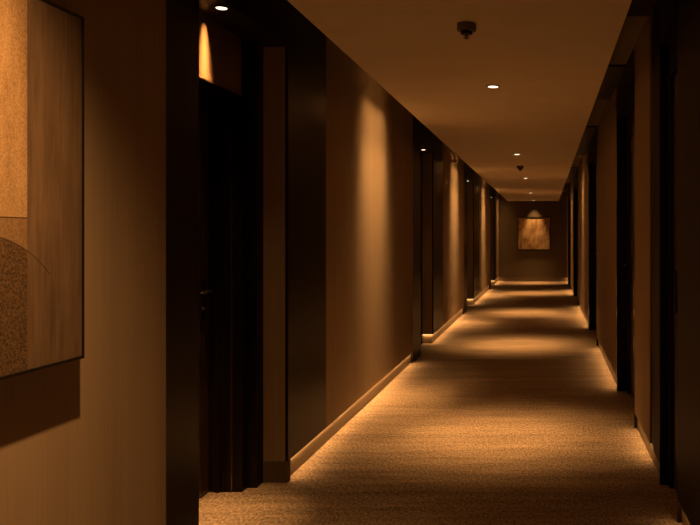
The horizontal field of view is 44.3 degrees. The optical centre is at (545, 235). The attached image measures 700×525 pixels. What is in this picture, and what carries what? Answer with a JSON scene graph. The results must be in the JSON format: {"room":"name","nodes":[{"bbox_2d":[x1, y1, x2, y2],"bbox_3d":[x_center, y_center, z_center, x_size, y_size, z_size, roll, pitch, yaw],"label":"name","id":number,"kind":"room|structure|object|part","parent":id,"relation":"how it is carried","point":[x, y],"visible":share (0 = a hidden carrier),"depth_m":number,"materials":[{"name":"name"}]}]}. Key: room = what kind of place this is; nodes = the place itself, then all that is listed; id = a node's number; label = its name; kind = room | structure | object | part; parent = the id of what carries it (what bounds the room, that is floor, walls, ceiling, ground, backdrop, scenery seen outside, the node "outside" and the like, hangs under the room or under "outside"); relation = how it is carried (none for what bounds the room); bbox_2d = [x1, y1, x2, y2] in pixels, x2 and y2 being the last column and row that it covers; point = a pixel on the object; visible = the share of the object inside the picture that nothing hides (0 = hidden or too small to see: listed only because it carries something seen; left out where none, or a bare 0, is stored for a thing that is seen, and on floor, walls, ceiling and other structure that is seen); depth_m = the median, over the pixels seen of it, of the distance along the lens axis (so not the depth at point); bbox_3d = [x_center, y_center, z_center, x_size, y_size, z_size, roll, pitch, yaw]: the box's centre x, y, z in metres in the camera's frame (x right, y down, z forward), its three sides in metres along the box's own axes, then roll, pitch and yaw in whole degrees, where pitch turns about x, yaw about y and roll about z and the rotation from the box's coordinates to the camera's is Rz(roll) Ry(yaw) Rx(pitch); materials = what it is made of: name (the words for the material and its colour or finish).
{"room":"hotel corridor","nodes":[
{"label":"hotel corridor","id":0,"kind":"room"},
{"bbox_2d":[0,0,498,524],"bbox_3d":[-1.657,-0.046,11.000,0.486,2.562,27.000,0,0,0],"label":"wall","id":1,"kind":"structure","parent":0,"point":[83,441],"depth_m":2.93,"materials":[{"name":"paint"}]},
{"bbox_2d":[0,0,83,379],"bbox_3d":[-1.373,-0.140,1.870,0.080,0.986,1.000,0,0,0],"label":"framed picture","id":2,"kind":"object","parent":1,"relation":"attached to","point":[42,41],"visible":1,"depth_m":2.17,"materials":[{"name":"brown wood"}]},
{"bbox_2d":[199,94,213,497],"bbox_3d":[-1.763,0.308,3.900,0.112,2.068,0.832,0,0,0],"label":"door","id":3,"kind":"structure","parent":1,"relation":"in","point":[204,292],"depth_m":4.25,"materials":[{"name":"brown wood"}]},
{"bbox_3d":[-1.768,0.330,4.210,0.012,0.220,0.060,0,0,0],"label":"handle plate","id":4,"kind":"part","parent":3,"relation":"part of","materials":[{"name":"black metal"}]},
{"bbox_3d":[-1.734,0.290,4.154,0.055,0.024,0.137,0,0,0],"label":"handle","id":5,"kind":"part","parent":3,"relation":"part of","materials":[{"name":"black metal"}]},
{"bbox_2d":[213,5,229,9],"bbox_3d":[-1.466,-1.030,3.705,0.072,0.010,0.072,0,0,0],"label":"recessed light","id":6,"kind":"object","parent":1,"relation":"attached to","point":[218,7],"visible":1,"depth_m":3.69,"materials":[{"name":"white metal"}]},
{"bbox_2d":[166,0,325,524],"bbox_3d":[-1.656,0.011,4.160,0.488,2.677,2.220,0,0,0],"label":"trim","id":7,"kind":"structure","parent":1,"relation":"attached to","point":[214,54],"depth_m":4.32,"materials":[{"name":"brown wood"}]},
{"bbox_2d":[263,278,497,482],"bbox_3d":[-1.657,1.292,11.000,0.486,0.115,27.000,0,0,0],"label":"baseboard","id":8,"kind":"structure","parent":1,"relation":"attached to","point":[273,471],"depth_m":5.70,"materials":[{"name":"brown paint"}]},
{"bbox_2d":[413,115,442,351],"bbox_3d":[-1.656,0.011,9.980,0.488,2.677,2.540,0,0,0],"label":"trim","id":9,"kind":"structure","parent":1,"relation":"attached to","point":[423,138],"depth_m":10.21,"materials":[{"name":"brown wood"}]},
{"bbox_2d":[464,162,478,306],"bbox_3d":[-1.656,0.011,15.715,0.488,2.677,3.170,0,0,0],"label":"trim","id":10,"kind":"structure","parent":1,"relation":"attached to","point":[470,174],"depth_m":16.03,"materials":[{"name":"brown wood"}]},
{"bbox_2d":[490,185,495,283],"bbox_3d":[-1.656,0.011,22.050,0.488,2.677,2.700,0,0,0],"label":"trim","id":11,"kind":"structure","parent":1,"relation":"attached to","point":[492,190],"depth_m":22.60,"materials":[{"name":"brown wood"}]},
{"bbox_2d":[199,281,682,524],"bbox_3d":[-0.350,1.410,11.000,3.300,0.120,27.400,0,0,0],"label":"floor","id":12,"kind":"structure","parent":0,"point":[514,414],"depth_m":5.26,"materials":[{"name":"carpet"}]},
{"bbox_2d":[287,0,652,200],"bbox_3d":[-0.375,-1.233,11.000,3.150,0.428,27.400,0,0,0],"label":"ceiling","id":13,"kind":"structure","parent":0,"point":[549,60],"depth_m":4.99,"materials":[{"name":"paint"}]},
{"bbox_2d":[457,21,475,39],"bbox_3d":[-0.382,-0.981,3.940,0.092,0.075,0.092,0,0,0],"label":"sprinkler","id":14,"kind":"object","parent":13,"relation":"attached to","point":[466,28],"visible":1,"depth_m":3.91,"materials":[{"name":"brown metal"}]},
{"bbox_3d":[-0.382,-1.002,3.940,0.092,0.035,0.092,0,0,0],"label":"plate","id":15,"kind":"part","parent":14,"relation":"part of","materials":[{"name":"brown metal"}]},
{"bbox_2d":[486,85,499,87],"bbox_3d":[-0.360,-1.014,5.570,0.092,0.010,0.092,0,0,0],"label":"recessed light","id":16,"kind":"object","parent":13,"relation":"in","point":[488,86],"visible":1,"depth_m":5.55,"materials":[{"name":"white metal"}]},
{"bbox_2d":[498,191,566,277],"bbox_3d":[-0.400,0.011,24.575,3.000,2.677,0.150,0,0,0],"label":"wall","id":17,"kind":"structure","parent":0,"point":[513,262],"depth_m":24.50,"materials":[{"name":"beige paint"}]},
{"bbox_2d":[498,278,566,280],"bbox_3d":[-0.398,1.300,24.493,2.074,0.100,0.014,0,0,0],"label":"baseboard","id":18,"kind":"structure","parent":17,"relation":"attached to","point":[499,279],"depth_m":24.49,"materials":[{"name":"brown paint"}]},
{"bbox_2d":[518,217,549,249],"bbox_3d":[-0.357,-0.065,24.473,0.980,1.000,0.055,0,0,0],"label":"framed picture","id":19,"kind":"object","parent":17,"relation":"attached to","point":[533,232],"visible":1,"depth_m":24.46,"materials":[{"name":"beige paper"}]},
{"bbox_2d":[567,12,651,443],"bbox_3d":[0.859,-0.046,11.000,0.483,2.562,27.000,0,0,0],"label":"wall","id":20,"kind":"structure","parent":0,"point":[606,127],"depth_m":5.65,"materials":[{"name":"paint"}]},
{"bbox_2d":[563,183,570,288],"bbox_3d":[0.586,0.011,21.850,1.028,2.677,2.500,0,0,0],"label":"trim","id":21,"kind":"structure","parent":20,"relation":"attached to","point":[566,186],"depth_m":22.60,"materials":[{"name":"brown wood"}]},
{"bbox_2d":[567,167,578,304],"bbox_3d":[0.586,0.011,17.350,1.028,2.677,3.300,0,0,0],"label":"trim","id":22,"kind":"structure","parent":20,"relation":"attached to","point":[573,174],"depth_m":18.30,"materials":[{"name":"brown wood"}]},
{"bbox_2d":[576,126,597,345],"bbox_3d":[0.586,0.011,11.575,1.028,2.677,3.450,0,0,0],"label":"trim","id":23,"kind":"structure","parent":20,"relation":"attached to","point":[589,138],"depth_m":11.75,"materials":[{"name":"brown wood"}]},
{"bbox_2d":[596,46,636,427],"bbox_3d":[0.586,0.011,6.800,1.028,2.677,2.200,0,0,0],"label":"trim","id":24,"kind":"structure","parent":20,"relation":"attached to","point":[620,77],"depth_m":7.13,"materials":[{"name":"brown wood"}]},
{"bbox_2d":[567,279,689,524],"bbox_3d":[0.859,1.292,11.000,0.482,0.115,27.000,0,0,0],"label":"baseboard","id":25,"kind":"structure","parent":20,"relation":"attached to","point":[648,445],"depth_m":5.32,"materials":[{"name":"brown paint"}]},
{"bbox_2d":[624,134,633,397],"bbox_3d":[0.711,0.248,6.440,0.112,2.188,1.132,0,0,0],"label":"door","id":26,"kind":"structure","parent":20,"relation":"in","point":[631,265],"depth_m":6.84,"materials":[{"name":"brown wood"}]},
{"bbox_3d":[0.716,0.290,6.920,0.012,0.220,0.060,0,0,0],"label":"handle plate","id":27,"kind":"part","parent":26,"relation":"part of","materials":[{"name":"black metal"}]},
{"bbox_2d":[626,0,699,524],"bbox_3d":[0.586,0.011,3.925,1.028,2.677,1.950,0,0,0],"label":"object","id":28,"kind":"structure","parent":20,"relation":"attached to","point":[675,23],"depth_m":3.86,"materials":[{"name":"brown wood"}]},
{"bbox_2d":[673,74,676,491],"bbox_3d":[0.699,0.248,4.155,0.057,2.188,0.442,0,0,0],"label":"door","id":29,"kind":"structure","parent":20,"relation":"in","point":[675,77],"depth_m":4.32,"materials":[{"name":"brown wood"}]},
{"bbox_3d":[0.676,0.290,4.290,0.012,0.220,0.060,0,0,0],"label":"handle plate","id":30,"kind":"part","parent":29,"relation":"part of","materials":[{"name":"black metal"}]}
]}

